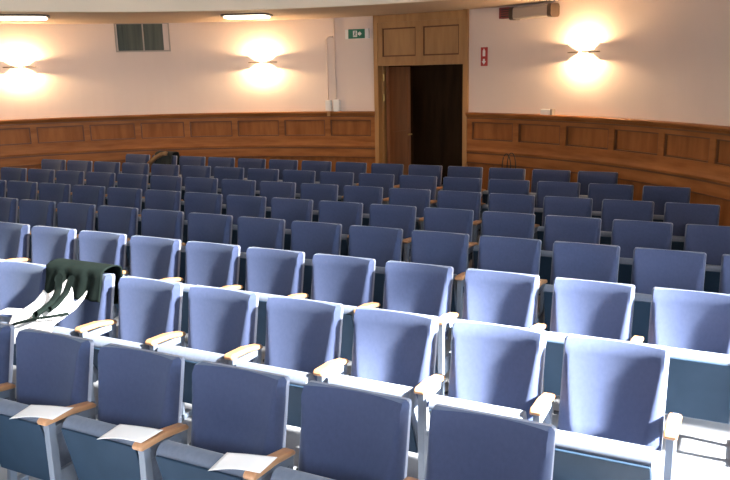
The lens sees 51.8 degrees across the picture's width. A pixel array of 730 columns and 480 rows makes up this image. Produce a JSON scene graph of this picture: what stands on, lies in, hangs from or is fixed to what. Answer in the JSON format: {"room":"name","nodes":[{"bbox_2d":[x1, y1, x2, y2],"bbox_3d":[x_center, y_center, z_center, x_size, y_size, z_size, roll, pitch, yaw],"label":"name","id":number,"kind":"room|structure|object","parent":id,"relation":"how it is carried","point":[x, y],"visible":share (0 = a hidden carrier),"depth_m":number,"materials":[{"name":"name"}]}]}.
{"room":"lecture hall","nodes":[
{"label":"lecture hall","id":0,"kind":"room"},
{"bbox_2d":[0,0,729,125],"bbox_3d":[-1.084,-3.301,8.422,12.853,6.800,6.426,5,14,26],"label":"wall","id":1,"kind":"structure","parent":0,"point":[661,60],"depth_m":11.29,"materials":[{"name":"beige paint"}]},
{"bbox_2d":[3,60,36,73],"bbox_3d":[-5.159,-2.585,11.244,0.470,0.210,0.163,-7,14,-25],"label":"wall sconce","id":2,"kind":"object","parent":1,"relation":"attached to","point":[19,66],"visible":1,"depth_m":11.22,"materials":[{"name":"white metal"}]},
{"bbox_2d":[114,23,170,51],"bbox_3d":[-3.474,-3.167,11.753,0.830,0.440,0.075,-3,13,-9],"label":"window","id":3,"kind":"structure","parent":1,"relation":"in","point":[132,37],"depth_m":11.73,"materials":[{"name":"beige plastic"}]},
{"bbox_2d":[0,111,374,181],"bbox_3d":[-4.102,-1.075,11.129,8.499,1.400,1.757,-5,13,-17],"label":"wall paneling","id":4,"kind":"structure","parent":1,"relation":"attached to","point":[341,136],"depth_m":11.94,"materials":[{"name":"brown wood"}]},
{"bbox_2d":[0,0,442,11],"bbox_3d":[-1.247,-3.021,7.660,9.982,1.005,3.810,1,13,11],"label":"trim","id":5,"kind":"structure","parent":1,"relation":"attached to","point":[5,5],"depth_m":9.44,"materials":[{"name":"paint"}]},
{"bbox_2d":[0,0,564,23],"bbox_3d":[-1.366,-2.653,7.960,12.350,0.150,7.248,5,14,26],"label":"ceiling","id":6,"kind":"structure","parent":1,"relation":"attached to","point":[445,5],"depth_m":10.19,"materials":[{"name":"paint"}]},
{"bbox_2d":[373,9,468,174],"bbox_3d":[1.017,-1.962,11.382,1.532,2.800,0.840,7,15,32],"label":"door","id":7,"kind":"structure","parent":1,"relation":"in","point":[441,37],"depth_m":11.08,"materials":[{"name":"brown wood"}]},
{"bbox_2d":[508,3,559,19],"bbox_3d":[2.151,-2.901,9.564,0.205,0.169,0.660,-12,16,-39],"label":"case","id":8,"kind":"object","parent":1,"relation":"attached to","point":[550,9],"visible":1,"depth_m":9.45,"materials":[{"name":"beige plastic"}]},
{"bbox_2d":[567,43,599,60],"bbox_3d":[2.613,-2.279,9.125,0.163,0.210,0.470,-9,15,-32],"label":"wall sconce","id":9,"kind":"object","parent":1,"relation":"attached to","point":[584,50],"visible":1,"depth_m":9.06,"materials":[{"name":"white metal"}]},
{"bbox_2d":[465,112,729,225],"bbox_3d":[2.912,-0.390,7.396,1.335,1.400,7.494,-4,13,-12],"label":"wall paneling","id":10,"kind":"structure","parent":1,"relation":"attached to","point":[695,156],"depth_m":8.89,"materials":[{"name":"brown wood"}]},
{"bbox_2d":[0,185,729,479],"bbox_3d":[-1.579,0.511,7.292,13.653,0.120,15.107,5,14,26],"label":"floor","id":11,"kind":"structure","parent":0,"point":[703,446],"depth_m":4.04,"materials":[{"name":"plastic"}]},
{"bbox_2d":[0,197,17,222],"bbox_3d":[-3.833,-0.014,7.751,0.550,0.800,0.403,5,14,26],"label":"seat","id":12,"kind":"object","parent":11,"relation":"on","point":[8,206],"visible":0.33,"depth_m":7.74,"materials":[{"name":"blue fabric"}]},
{"bbox_2d":[0,167,26,197],"bbox_3d":[-4.905,-0.571,10.334,0.550,0.800,0.403,5,14,26],"label":"seat","id":13,"kind":"object","parent":11,"relation":"on","point":[7,173],"visible":0.26,"depth_m":10.39,"materials":[{"name":"blue fabric"}]},
{"bbox_2d":[0,323,28,479],"bbox_3d":[-2.020,0.840,3.775,0.550,0.800,0.403,5,14,26],"label":"seat","id":14,"kind":"object","parent":11,"relation":"on","point":[7,388],"visible":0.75,"depth_m":3.75,"materials":[{"name":"blue fabric"}]},
{"bbox_2d":[0,222,30,262],"bbox_3d":[-3.093,0.283,6.360,0.550,0.800,0.403,5,14,26],"label":"seat","id":15,"kind":"object","parent":11,"relation":"on","point":[14,237],"visible":0.46,"depth_m":6.36,"materials":[{"name":"blue fabric"}]},
{"bbox_2d":[7,181,37,222],"bbox_3d":[-4.147,-0.273,8.934,0.550,0.800,0.403,5,14,26],"label":"seat","id":16,"kind":"object","parent":11,"relation":"on","point":[20,190],"visible":0.3,"depth_m":8.99,"materials":[{"name":"blue fabric"}]},
{"bbox_2d":[0,260,45,364],"bbox_3d":[-2.311,0.583,4.947,0.550,0.800,0.404,5,14,26],"label":"seat","id":17,"kind":"object","parent":11,"relation":"on","point":[21,283],"visible":0.37,"depth_m":5.02,"materials":[{"name":"blue fabric"}]},
{"bbox_2d":[19,199,55,257],"bbox_3d":[-3.350,0.029,7.515,0.550,0.800,0.403,5,14,26],"label":"seat","id":18,"kind":"object","parent":11,"relation":"on","point":[31,212],"visible":0.44,"depth_m":7.57,"materials":[{"name":"blue fabric"}]},
{"bbox_2d":[28,169,54,199],"bbox_3d":[-4.421,-0.529,10.098,0.550,0.800,0.403,5,14,26],"label":"seat","id":19,"kind":"object","parent":11,"relation":"on","point":[34,175],"visible":0.36,"depth_m":10.15,"materials":[{"name":"blue fabric"}]},
{"bbox_2d":[0,328,95,479],"bbox_3d":[-1.537,0.883,3.539,0.550,0.800,0.403,5,14,26],"label":"seat","id":20,"kind":"object","parent":11,"relation":"on","point":[53,369],"visible":0.86,"depth_m":3.52,"materials":[{"name":"blue fabric"}]},
{"bbox_2d":[10,405,73,419],"bbox_3d":[-1.416,0.755,3.294,0.233,0.016,0.121,0,13,7],"label":"paper sheet","id":21,"kind":"object","parent":20,"relation":"on","point":[41,411],"visible":1,"depth_m":3.29,"materials":[{"name":"white paper"}]},
{"bbox_2d":[31,226,76,325],"bbox_3d":[-2.609,0.325,6.123,0.550,0.800,0.403,5,14,26],"label":"seat","id":22,"kind":"object","parent":11,"relation":"on","point":[48,244],"visible":0.34,"depth_m":6.19,"materials":[{"name":"blue fabric"}]},
{"bbox_2d":[39,183,70,226],"bbox_3d":[-3.663,-0.231,8.698,0.550,0.800,0.403,5,14,26],"label":"seat","id":23,"kind":"object","parent":11,"relation":"on","point":[58,193],"visible":0.41,"depth_m":8.74,"materials":[{"name":"blue fabric"}]},
{"bbox_2d":[56,170,84,202],"bbox_3d":[-3.937,-0.486,9.862,0.550,0.800,0.403,5,14,26],"label":"seat","id":24,"kind":"object","parent":11,"relation":"on","point":[72,178],"visible":0.27,"depth_m":9.90,"materials":[{"name":"blue fabric"}]},
{"bbox_2d":[57,202,95,259],"bbox_3d":[-2.866,0.071,7.279,0.550,0.800,0.403,5,14,26],"label":"seat","id":25,"kind":"object","parent":11,"relation":"on","point":[78,216],"visible":0.44,"depth_m":7.32,"materials":[{"name":"blue fabric"}]},
{"bbox_2d":[52,273,116,414],"bbox_3d":[-1.828,0.626,4.709,0.550,0.800,0.407,5,14,26],"label":"seat","id":26,"kind":"object","parent":11,"relation":"on","point":[95,318],"visible":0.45,"depth_m":4.67,"materials":[{"name":"blue fabric"}]},
{"bbox_2d":[9,258,122,343],"bbox_3d":[-1.853,0.385,4.644,0.488,0.428,0.551,5,14,26],"label":"jacket","id":27,"kind":"object","parent":26,"relation":"on","point":[67,280],"visible":0.86,"depth_m":4.62,"materials":[{"name":"green fabric"}]},
{"bbox_2d":[72,185,105,230],"bbox_3d":[-3.180,-0.188,8.462,0.550,0.800,0.403,5,14,26],"label":"seat","id":28,"kind":"object","parent":11,"relation":"on","point":[83,194],"visible":0.33,"depth_m":8.51,"materials":[{"name":"blue fabric"}]},
{"bbox_2d":[86,172,115,205],"bbox_3d":[-3.453,-0.444,9.626,0.550,0.800,0.403,5,14,26],"label":"seat","id":29,"kind":"object","parent":11,"relation":"on","point":[107,180],"visible":0.3,"depth_m":9.67,"materials":[{"name":"blue fabric"}]},
{"bbox_2d":[78,230,128,338],"bbox_3d":[-2.126,0.368,5.887,0.550,0.800,0.403,5,14,26],"label":"seat","id":30,"kind":"object","parent":11,"relation":"on","point":[94,246],"visible":0.36,"depth_m":5.93,"materials":[{"name":"blue fabric"}]},
{"bbox_2d":[98,205,138,275],"bbox_3d":[-2.382,0.114,7.043,0.550,0.800,0.403,5,14,26],"label":"seat","id":31,"kind":"object","parent":11,"relation":"on","point":[112,219],"visible":0.35,"depth_m":7.09,"materials":[{"name":"blue fabric"}]},
{"bbox_2d":[95,187,141,230],"bbox_3d":[-2.696,-0.146,8.226,0.550,0.800,0.403,5,14,26],"label":"seat","id":32,"kind":"object","parent":11,"relation":"on","point":[116,196],"visible":0.26,"depth_m":8.27,"materials":[{"name":"blue fabric"}]},
{"bbox_2d":[61,343,188,479],"bbox_3d":[-1.053,0.925,3.303,0.550,0.800,0.403,5,14,26],"label":"seat","id":33,"kind":"object","parent":11,"relation":"on","point":[137,386],"visible":0.82,"depth_m":3.29,"materials":[{"name":"blue fabric"}]},
{"bbox_2d":[98,424,162,442],"bbox_3d":[-0.962,0.793,3.080,0.233,0.016,0.121,2,13,14],"label":"paper sheet","id":34,"kind":"object","parent":33,"relation":"on","point":[140,434],"visible":1,"depth_m":3.08,"materials":[{"name":"white paper"}]},
{"bbox_2d":[105,173,147,203],"bbox_3d":[-2.970,-0.401,9.389,0.550,0.800,0.403,5,14,26],"label":"seat","id":35,"kind":"object","parent":11,"relation":"on","point":[138,181],"visible":0.25,"depth_m":9.44,"materials":[{"name":"blue fabric"}]},
{"bbox_2d":[84,276,191,421],"bbox_3d":[-1.347,0.670,4.468,0.550,0.800,0.420,5,14,26],"label":"seat","id":36,"kind":"object","parent":11,"relation":"on","point":[150,310],"visible":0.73,"depth_m":4.51,"materials":[{"name":"blue fabric"}]},
{"bbox_2d":[115,235,187,345],"bbox_3d":[-1.642,0.410,5.651,0.550,0.800,0.403,5,14,26],"label":"seat","id":37,"kind":"object","parent":11,"relation":"on","point":[158,258],"visible":0.5,"depth_m":5.71,"materials":[{"name":"blue fabric"}]},
{"bbox_2d":[126,209,185,264],"bbox_3d":[-1.898,0.156,6.806,0.550,0.800,0.403,5,14,26],"label":"seat","id":38,"kind":"object","parent":11,"relation":"on","point":[154,222],"visible":0.41,"depth_m":6.86,"materials":[{"name":"blue fabric"}]},
{"bbox_2d":[137,189,180,235],"bbox_3d":[-2.212,-0.103,7.990,0.550,0.800,0.403,5,14,26],"label":"seat","id":39,"kind":"object","parent":11,"relation":"on","point":[154,199],"visible":0.38,"depth_m":8.03,"materials":[{"name":"blue fabric"}]},
{"bbox_2d":[141,175,183,211],"bbox_3d":[-2.486,-0.359,9.153,0.550,0.800,0.403,5,14,26],"label":"seat","id":40,"kind":"object","parent":11,"relation":"on","point":[157,182],"visible":0.32,"depth_m":9.20,"materials":[{"name":"blue fabric"}]},
{"bbox_2d":[147,164,179,189],"bbox_3d":[-2.813,-0.620,10.344,0.550,0.800,0.403,5,14,26],"label":"seat","id":41,"kind":"object","parent":11,"relation":"on","point":[156,169],"visible":0.23,"depth_m":10.40,"materials":[{"name":"blue fabric"}]},
{"bbox_2d":[181,165,210,199],"bbox_3d":[-2.329,-0.577,10.108,0.550,0.800,0.403,5,14,26],"label":"seat","id":42,"kind":"object","parent":11,"relation":"on","point":[187,170],"visible":0.27,"depth_m":10.16,"materials":[{"name":"blue fabric"}]},
{"bbox_2d":[180,177,217,211],"bbox_3d":[-2.002,-0.316,8.917,0.550,0.800,0.403,5,14,26],"label":"seat","id":43,"kind":"object","parent":11,"relation":"on","point":[192,184],"visible":0.27,"depth_m":8.96,"materials":[{"name":"blue fabric"}]},
{"bbox_2d":[183,192,222,245],"bbox_3d":[-1.728,-0.061,7.753,0.550,0.800,0.403,5,14,26],"label":"seat","id":44,"kind":"object","parent":11,"relation":"on","point":[210,203],"visible":0.39,"depth_m":7.80,"materials":[{"name":"blue fabric"}]},
{"bbox_2d":[179,212,232,283],"bbox_3d":[-1.415,0.198,6.570,0.550,0.800,0.403,5,14,26],"label":"seat","id":45,"kind":"object","parent":11,"relation":"on","point":[202,227],"visible":0.44,"depth_m":6.61,"materials":[{"name":"blue fabric"}]},
{"bbox_2d":[157,285,262,403],"bbox_3d":[-0.860,0.711,4.239,0.550,0.800,0.403,5,14,26],"label":"seat","id":46,"kind":"object","parent":11,"relation":"on","point":[222,322],"visible":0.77,"depth_m":4.26,"materials":[{"name":"blue fabric"}]},
{"bbox_2d":[181,241,242,332],"bbox_3d":[-1.158,0.453,5.415,0.550,0.800,0.403,5,14,26],"label":"seat","id":47,"kind":"object","parent":11,"relation":"on","point":[206,263],"visible":0.44,"depth_m":5.46,"materials":[{"name":"blue fabric"}]},
{"bbox_2d":[155,360,294,479],"bbox_3d":[-0.569,0.968,3.067,0.550,0.800,0.403,5,14,26],"label":"seat","id":48,"kind":"object","parent":11,"relation":"on","point":[235,409],"visible":0.89,"depth_m":3.08,"materials":[{"name":"blue fabric"}]},
{"bbox_2d":[208,452,276,472],"bbox_3d":[-0.459,0.838,2.829,0.233,0.016,0.121,1,13,10],"label":"paper sheet","id":49,"kind":"object","parent":48,"relation":"on","point":[240,461],"visible":1,"depth_m":2.83,"materials":[{"name":"white paper"}]},
{"bbox_2d":[214,167,243,193],"bbox_3d":[-1.845,-0.535,9.871,0.550,0.800,0.403,5,14,26],"label":"seat","id":50,"kind":"object","parent":11,"relation":"on","point":[220,173],"visible":0.25,"depth_m":9.93,"materials":[{"name":"blue fabric"}]},
{"bbox_2d":[221,179,255,214],"bbox_3d":[-1.518,-0.274,8.681,0.550,0.800,0.403,5,14,26],"label":"seat","id":51,"kind":"object","parent":11,"relation":"on","point":[228,186],"visible":0.34,"depth_m":8.74,"materials":[{"name":"blue fabric"}]},
{"bbox_2d":[226,195,266,244],"bbox_3d":[-1.245,-0.018,7.517,0.550,0.800,0.403,5,14,26],"label":"seat","id":52,"kind":"object","parent":11,"relation":"on","point":[237,206],"visible":0.35,"depth_m":7.57,"materials":[{"name":"blue fabric"}]},
{"bbox_2d":[237,216,285,290],"bbox_3d":[-0.931,0.241,6.334,0.550,0.800,0.403,5,14,26],"label":"seat","id":53,"kind":"object","parent":11,"relation":"on","point":[251,231],"visible":0.41,"depth_m":6.38,"materials":[{"name":"blue fabric"}]},
{"bbox_2d":[247,168,278,195],"bbox_3d":[-1.361,-0.492,9.635,0.550,0.800,0.403,5,14,26],"label":"seat","id":54,"kind":"object","parent":11,"relation":"on","point":[257,174],"visible":0.26,"depth_m":9.70,"materials":[{"name":"blue fabric"}]},
{"bbox_2d":[233,247,308,345],"bbox_3d":[-0.674,0.495,5.179,0.550,0.800,0.403,5,14,26],"label":"seat","id":55,"kind":"object","parent":11,"relation":"on","point":[269,272],"visible":0.55,"depth_m":5.21,"materials":[{"name":"blue fabric"}]},
{"bbox_2d":[260,181,295,217],"bbox_3d":[-1.034,-0.232,8.445,0.550,0.800,0.403,5,14,26],"label":"seat","id":56,"kind":"object","parent":11,"relation":"on","point":[268,189],"visible":0.38,"depth_m":8.50,"materials":[{"name":"blue fabric"}]},
{"bbox_2d":[269,159,297,181],"bbox_3d":[-1.203,-0.710,10.588,0.550,0.800,0.403,5,14,26],"label":"seat","id":57,"kind":"object","parent":11,"relation":"on","point":[282,165],"visible":0.22,"depth_m":10.65,"materials":[{"name":"blue fabric"}]},
{"bbox_2d":[271,197,312,249],"bbox_3d":[-0.761,0.024,7.281,0.550,0.800,0.403,5,14,26],"label":"seat","id":58,"kind":"object","parent":11,"relation":"on","point":[288,209],"visible":0.41,"depth_m":7.33,"materials":[{"name":"blue fabric"}]},
{"bbox_2d":[236,295,348,427],"bbox_3d":[-0.379,0.754,3.997,0.550,0.800,0.415,5,14,26],"label":"seat","id":59,"kind":"object","parent":11,"relation":"on","point":[303,342],"visible":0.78,"depth_m":4.03,"materials":[{"name":"blue fabric"}]},
{"bbox_2d":[283,170,315,198],"bbox_3d":[-0.877,-0.450,9.399,0.550,0.800,0.403,5,14,26],"label":"seat","id":60,"kind":"object","parent":11,"relation":"on","point":[298,177],"visible":0.28,"depth_m":9.45,"materials":[{"name":"blue fabric"}]},
{"bbox_2d":[290,220,341,299],"bbox_3d":[-0.447,0.283,6.098,0.550,0.800,0.403,5,14,26],"label":"seat","id":61,"kind":"object","parent":11,"relation":"on","point":[311,238],"visible":0.38,"depth_m":6.14,"materials":[{"name":"blue fabric"}]},
{"bbox_2d":[301,160,331,183],"bbox_3d":[-0.719,-0.667,10.352,0.550,0.800,0.403,5,14,26],"label":"seat","id":62,"kind":"object","parent":11,"relation":"on","point":[318,166],"visible":0.3,"depth_m":10.40,"materials":[{"name":"blue fabric"}]},
{"bbox_2d":[300,183,338,221],"bbox_3d":[-0.551,-0.189,8.209,0.550,0.800,0.403,5,14,26],"label":"seat","id":63,"kind":"object","parent":11,"relation":"on","point":[317,193],"visible":0.33,"depth_m":8.26,"materials":[{"name":"blue fabric"}]},
{"bbox_2d":[320,171,353,201],"bbox_3d":[-0.394,-0.407,9.163,0.550,0.800,0.403,5,14,26],"label":"seat","id":64,"kind":"object","parent":11,"relation":"on","point":[341,179],"visible":0.27,"depth_m":9.20,"materials":[{"name":"blue fabric"}]},
{"bbox_2d":[318,200,362,255],"bbox_3d":[-0.277,0.067,7.045,0.550,0.800,0.403,5,14,26],"label":"seat","id":65,"kind":"object","parent":11,"relation":"on","point":[347,214],"visible":0.38,"depth_m":7.08,"materials":[{"name":"blue fabric"}]},
{"bbox_2d":[271,380,418,479],"bbox_3d":[-0.085,1.010,2.830,0.550,0.800,0.403,5,14,26],"label":"seat","id":66,"kind":"object","parent":11,"relation":"on","point":[347,433],"visible":1,"depth_m":2.89,"materials":[{"name":"blue fabric"}]},
{"bbox_2d":[311,253,379,360],"bbox_3d":[-0.190,0.538,4.943,0.550,0.800,0.403,5,14,26],"label":"seat","id":67,"kind":"object","parent":11,"relation":"on","point":[348,281],"visible":0.56,"depth_m":4.97,"materials":[{"name":"blue fabric"}]},
{"bbox_2d":[335,162,366,185],"bbox_3d":[-0.235,-0.625,10.116,0.550,0.800,0.403,5,14,26],"label":"seat","id":68,"kind":"object","parent":11,"relation":"on","point":[356,168],"visible":0.34,"depth_m":10.15,"materials":[{"name":"blue fabric"}]},
{"bbox_2d":[343,185,382,225],"bbox_3d":[-0.067,-0.147,7.973,0.550,0.800,0.403,5,14,26],"label":"seat","id":69,"kind":"object","parent":11,"relation":"on","point":[367,195],"visible":0.26,"depth_m":8.02,"materials":[{"name":"blue fabric"}]},
{"bbox_2d":[348,225,402,308],"bbox_3d":[0.037,0.326,5.862,0.550,0.800,0.403,5,14,26],"label":"seat","id":70,"kind":"object","parent":11,"relation":"on","point":[381,244],"visible":0.46,"depth_m":5.89,"materials":[{"name":"blue fabric"}]},
{"bbox_2d":[358,173,394,204],"bbox_3d":[0.090,-0.365,8.927,0.550,0.800,0.403,5,14,26],"label":"seat","id":71,"kind":"object","parent":11,"relation":"on","point":[386,181],"visible":0.34,"depth_m":8.96,"materials":[{"name":"blue fabric"}]},
{"bbox_2d":[328,306,445,479],"bbox_3d":[0.108,0.796,3.766,0.550,0.800,0.403,5,14,26],"label":"seat","id":72,"kind":"object","parent":11,"relation":"on","point":[394,352],"visible":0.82,"depth_m":3.77,"materials":[{"name":"blue fabric"}]},
{"bbox_2d":[371,163,403,187],"bbox_3d":[0.248,-0.582,9.880,0.550,0.800,0.403,5,14,26],"label":"seat","id":73,"kind":"object","parent":11,"relation":"on","point":[376,168],"visible":0.28,"depth_m":9.91,"materials":[{"name":"blue fabric"}]},
{"bbox_2d":[369,204,416,261],"bbox_3d":[0.207,0.109,6.809,0.550,0.800,0.403,5,14,26],"label":"seat","id":74,"kind":"object","parent":11,"relation":"on","point":[380,215],"visible":0.39,"depth_m":6.83,"materials":[{"name":"blue fabric"}]},
{"bbox_2d":[388,188,430,229],"bbox_3d":[0.417,-0.104,7.736,0.550,0.800,0.403,5,14,26],"label":"seat","id":75,"kind":"object","parent":11,"relation":"on","point":[420,198],"visible":0.38,"depth_m":7.76,"materials":[{"name":"blue fabric"}]},
{"bbox_2d":[399,175,436,207],"bbox_3d":[0.574,-0.322,8.691,0.550,0.800,0.403,5,14,26],"label":"seat","id":76,"kind":"object","parent":11,"relation":"on","point":[406,181],"visible":0.31,"depth_m":8.72,"materials":[{"name":"blue fabric"}]},
{"bbox_2d":[383,260,458,396],"bbox_3d":[0.293,0.580,4.707,0.550,0.800,0.403,5,14,26],"label":"seat","id":77,"kind":"object","parent":11,"relation":"on","point":[426,289],"visible":0.59,"depth_m":4.74,"materials":[{"name":"blue fabric"}]},
{"bbox_2d":[408,165,442,207],"bbox_3d":[0.732,-0.540,9.644,0.550,0.800,0.403,5,14,26],"label":"seat","id":78,"kind":"object","parent":11,"relation":"on","point":[419,170],"visible":0.33,"depth_m":9.67,"materials":[{"name":"blue fabric"}]},
{"bbox_2d":[410,230,469,318],"bbox_3d":[0.521,0.368,5.626,0.550,0.800,0.403,5,14,26],"label":"seat","id":79,"kind":"object","parent":11,"relation":"on","point":[427,247],"visible":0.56,"depth_m":5.65,"materials":[{"name":"blue fabric"}]},
{"bbox_2d":[423,207,477,296],"bbox_3d":[0.691,0.152,6.573,0.550,0.800,0.403,5,14,26],"label":"seat","id":80,"kind":"object","parent":11,"relation":"on","point":[435,219],"visible":0.3,"depth_m":6.62,"materials":[{"name":"blue fabric"}]},
{"bbox_2d":[437,190,481,259],"bbox_3d":[0.901,-0.062,7.500,0.550,0.800,0.403,5,14,26],"label":"seat","id":81,"kind":"object","parent":11,"relation":"on","point":[445,199],"visible":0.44,"depth_m":7.52,"materials":[{"name":"blue fabric"}]},
{"bbox_2d":[436,177,484,242],"bbox_3d":[1.058,-0.280,8.455,0.550,0.800,0.403,5,14,26],"label":"seat","id":82,"kind":"object","parent":11,"relation":"on","point":[449,183],"visible":0.25,"depth_m":8.51,"materials":[{"name":"blue fabric"}]},
{"bbox_2d":[441,166,485,217],"bbox_3d":[1.216,-0.497,9.407,0.550,0.800,0.403,5,14,26],"label":"seat","id":83,"kind":"object","parent":11,"relation":"on","point":[453,171],"visible":0.33,"depth_m":9.46,"materials":[{"name":"blue fabric"}]},
{"bbox_2d":[425,404,555,479],"bbox_3d":[0.398,1.053,2.594,0.550,0.800,0.403,5,14,26],"label":"seat","id":84,"kind":"object","parent":11,"relation":"on","point":[464,444],"visible":1,"depth_m":2.66,"materials":[{"name":"blue fabric"}]},
{"bbox_2d":[429,319,555,423],"bbox_3d":[0.591,0.839,3.528,0.550,0.800,0.408,5,14,26],"label":"seat","id":85,"kind":"object","parent":11,"relation":"on","point":[498,369],"visible":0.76,"depth_m":3.57,"materials":[{"name":"blue fabric"}]},
{"bbox_2d":[451,268,546,331],"bbox_3d":[0.777,0.623,4.471,0.550,0.800,0.403,5,14,26],"label":"seat","id":86,"kind":"object","parent":11,"relation":"on","point":[495,297],"visible":0.48,"depth_m":4.53,"materials":[{"name":"blue fabric"}]},
{"bbox_2d":[473,211,534,268],"bbox_3d":[1.174,0.194,6.337,0.550,0.800,0.403,5,14,26],"label":"seat","id":87,"kind":"object","parent":11,"relation":"on","point":[503,224],"visible":0.27,"depth_m":6.39,"materials":[{"name":"blue fabric"}]},
{"bbox_2d":[483,168,525,203],"bbox_3d":[1.700,-0.455,9.171,0.550,0.800,0.403,5,14,26],"label":"seat","id":88,"kind":"object","parent":11,"relation":"on","point":[494,173],"visible":0.2,"depth_m":9.21,"materials":[{"name":"blue fabric"}]},
{"bbox_2d":[482,179,529,212],"bbox_3d":[1.541,-0.237,8.219,0.550,0.800,0.403,5,14,26],"label":"seat","id":89,"kind":"object","parent":11,"relation":"on","point":[504,186],"visible":0.24,"depth_m":8.27,"materials":[{"name":"blue fabric"}]},
{"bbox_2d":[481,193,539,238],"bbox_3d":[1.385,-0.019,7.264,0.550,0.800,0.403,5,14,26],"label":"seat","id":90,"kind":"object","parent":11,"relation":"on","point":[498,202],"visible":0.25,"depth_m":7.32,"materials":[{"name":"blue fabric"}]},
{"bbox_2d":[477,235,547,323],"bbox_3d":[1.004,0.411,5.390,0.550,0.800,0.403,5,14,26],"label":"seat","id":91,"kind":"object","parent":11,"relation":"on","point":[496,253],"visible":0.46,"depth_m":5.44,"materials":[{"name":"blue fabric"}]},
{"bbox_2d":[529,169,570,206],"bbox_3d":[2.183,-0.413,8.935,0.550,0.800,0.403,5,14,26],"label":"seat","id":92,"kind":"object","parent":11,"relation":"on","point":[537,174],"visible":0.22,"depth_m":9.00,"materials":[{"name":"blue fabric"}]},
{"bbox_2d":[534,181,579,225],"bbox_3d":[2.025,-0.195,7.982,0.550,0.800,0.403,5,14,26],"label":"seat","id":93,"kind":"object","parent":11,"relation":"on","point":[544,188],"visible":0.32,"depth_m":8.04,"materials":[{"name":"blue fabric"}]},
{"bbox_2d":[537,196,592,249],"bbox_3d":[1.868,0.023,7.028,0.550,0.800,0.403,5,14,26],"label":"seat","id":94,"kind":"object","parent":11,"relation":"on","point":[552,205],"visible":0.29,"depth_m":7.08,"materials":[{"name":"blue fabric"}]},
{"bbox_2d":[538,215,601,295],"bbox_3d":[1.658,0.236,6.101,0.550,0.800,0.403,5,14,26],"label":"seat","id":95,"kind":"object","parent":11,"relation":"on","point":[556,228],"visible":0.38,"depth_m":6.14,"materials":[{"name":"blue fabric"}]},
{"bbox_2d":[544,241,619,330],"bbox_3d":[1.488,0.453,5.154,0.550,0.800,0.403,5,14,26],"label":"seat","id":96,"kind":"object","parent":11,"relation":"on","point":[574,260],"visible":0.39,"depth_m":5.20,"materials":[{"name":"blue fabric"}]},
{"bbox_2d":[543,277,643,395],"bbox_3d":[1.261,0.665,4.234,0.550,0.800,0.403,5,14,26],"label":"seat","id":97,"kind":"object","parent":11,"relation":"on","point":[601,309],"visible":0.6,"depth_m":4.28,"materials":[{"name":"blue fabric"}]},
{"bbox_2d":[577,171,617,197],"bbox_3d":[2.667,-0.370,8.699,0.550,0.800,0.403,5,14,26],"label":"seat","id":98,"kind":"object","parent":11,"relation":"on","point":[585,178],"visible":0.27,"depth_m":8.77,"materials":[{"name":"blue fabric"}]},
{"bbox_2d":[588,183,633,217],"bbox_3d":[2.509,-0.152,7.746,0.550,0.800,0.403,5,14,26],"label":"seat","id":99,"kind":"object","parent":11,"relation":"on","point":[597,192],"visible":0.27,"depth_m":7.82,"materials":[{"name":"blue fabric"}]},
{"bbox_2d":[552,334,681,479],"bbox_3d":[1.061,0.887,3.266,0.550,0.800,0.468,5,14,26],"label":"seat","id":100,"kind":"object","parent":11,"relation":"on","point":[611,413],"visible":0.99,"depth_m":3.30,"materials":[{"name":"blue fabric"}]},
{"bbox_2d":[600,199,653,244],"bbox_3d":[2.352,0.066,6.792,0.550,0.800,0.403,5,14,26],"label":"seat","id":101,"kind":"object","parent":11,"relation":"on","point":[612,209],"visible":0.31,"depth_m":6.85,"materials":[{"name":"blue fabric"}]},
{"bbox_2d":[611,219,672,283],"bbox_3d":[2.142,0.279,5.864,0.550,0.800,0.403,5,14,26],"label":"seat","id":102,"kind":"object","parent":11,"relation":"on","point":[629,235],"visible":0.37,"depth_m":5.91,"materials":[{"name":"blue fabric"}]},
{"bbox_2d":[642,186,690,221],"bbox_3d":[2.993,-0.110,7.510,0.550,0.800,0.403,5,14,26],"label":"seat","id":103,"kind":"object","parent":11,"relation":"on","point":[659,195],"visible":0.32,"depth_m":7.58,"materials":[{"name":"blue fabric"}]},
{"bbox_2d":[631,247,706,343],"bbox_3d":[1.972,0.496,4.917,0.550,0.800,0.403,5,14,26],"label":"seat","id":104,"kind":"object","parent":11,"relation":"on","point":[651,267],"visible":0.43,"depth_m":4.96,"materials":[{"name":"blue fabric"}]},
{"bbox_2d":[647,287,729,423],"bbox_3d":[1.745,0.707,3.998,0.550,0.800,0.403,5,14,26],"label":"seat","id":105,"kind":"object","parent":11,"relation":"on","point":[695,325],"visible":0.83,"depth_m":3.99,"materials":[{"name":"blue fabric"}]},
{"bbox_2d":[663,202,719,250],"bbox_3d":[2.836,0.108,6.556,0.550,0.800,0.403,5,14,26],"label":"seat","id":106,"kind":"object","parent":11,"relation":"on","point":[679,214],"visible":0.32,"depth_m":6.61,"materials":[{"name":"blue fabric"}]},
{"bbox_2d":[684,224,729,292],"bbox_3d":[2.626,0.322,5.628,0.550,0.800,0.403,5,14,26],"label":"seat","id":107,"kind":"object","parent":11,"relation":"on","point":[712,240],"visible":0.56,"depth_m":5.70,"materials":[{"name":"blue fabric"}]},
{"bbox_2d":[719,254,729,293],"bbox_3d":[2.456,0.538,4.681,0.550,0.800,0.403,5,14,26],"label":"seat","id":108,"kind":"object","parent":11,"relation":"on","point":[724,285],"visible":0.38,"depth_m":4.80,"materials":[{"name":"blue fabric"}]},
{"bbox_2d":[389,64,462,184],"bbox_3d":[1.452,-2.049,12.043,2.582,2.660,1.815,7,15,32],"label":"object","id":109,"kind":"structure","parent":0,"point":[436,91],"depth_m":13.17,"materials":[{"name":"brown wood"}]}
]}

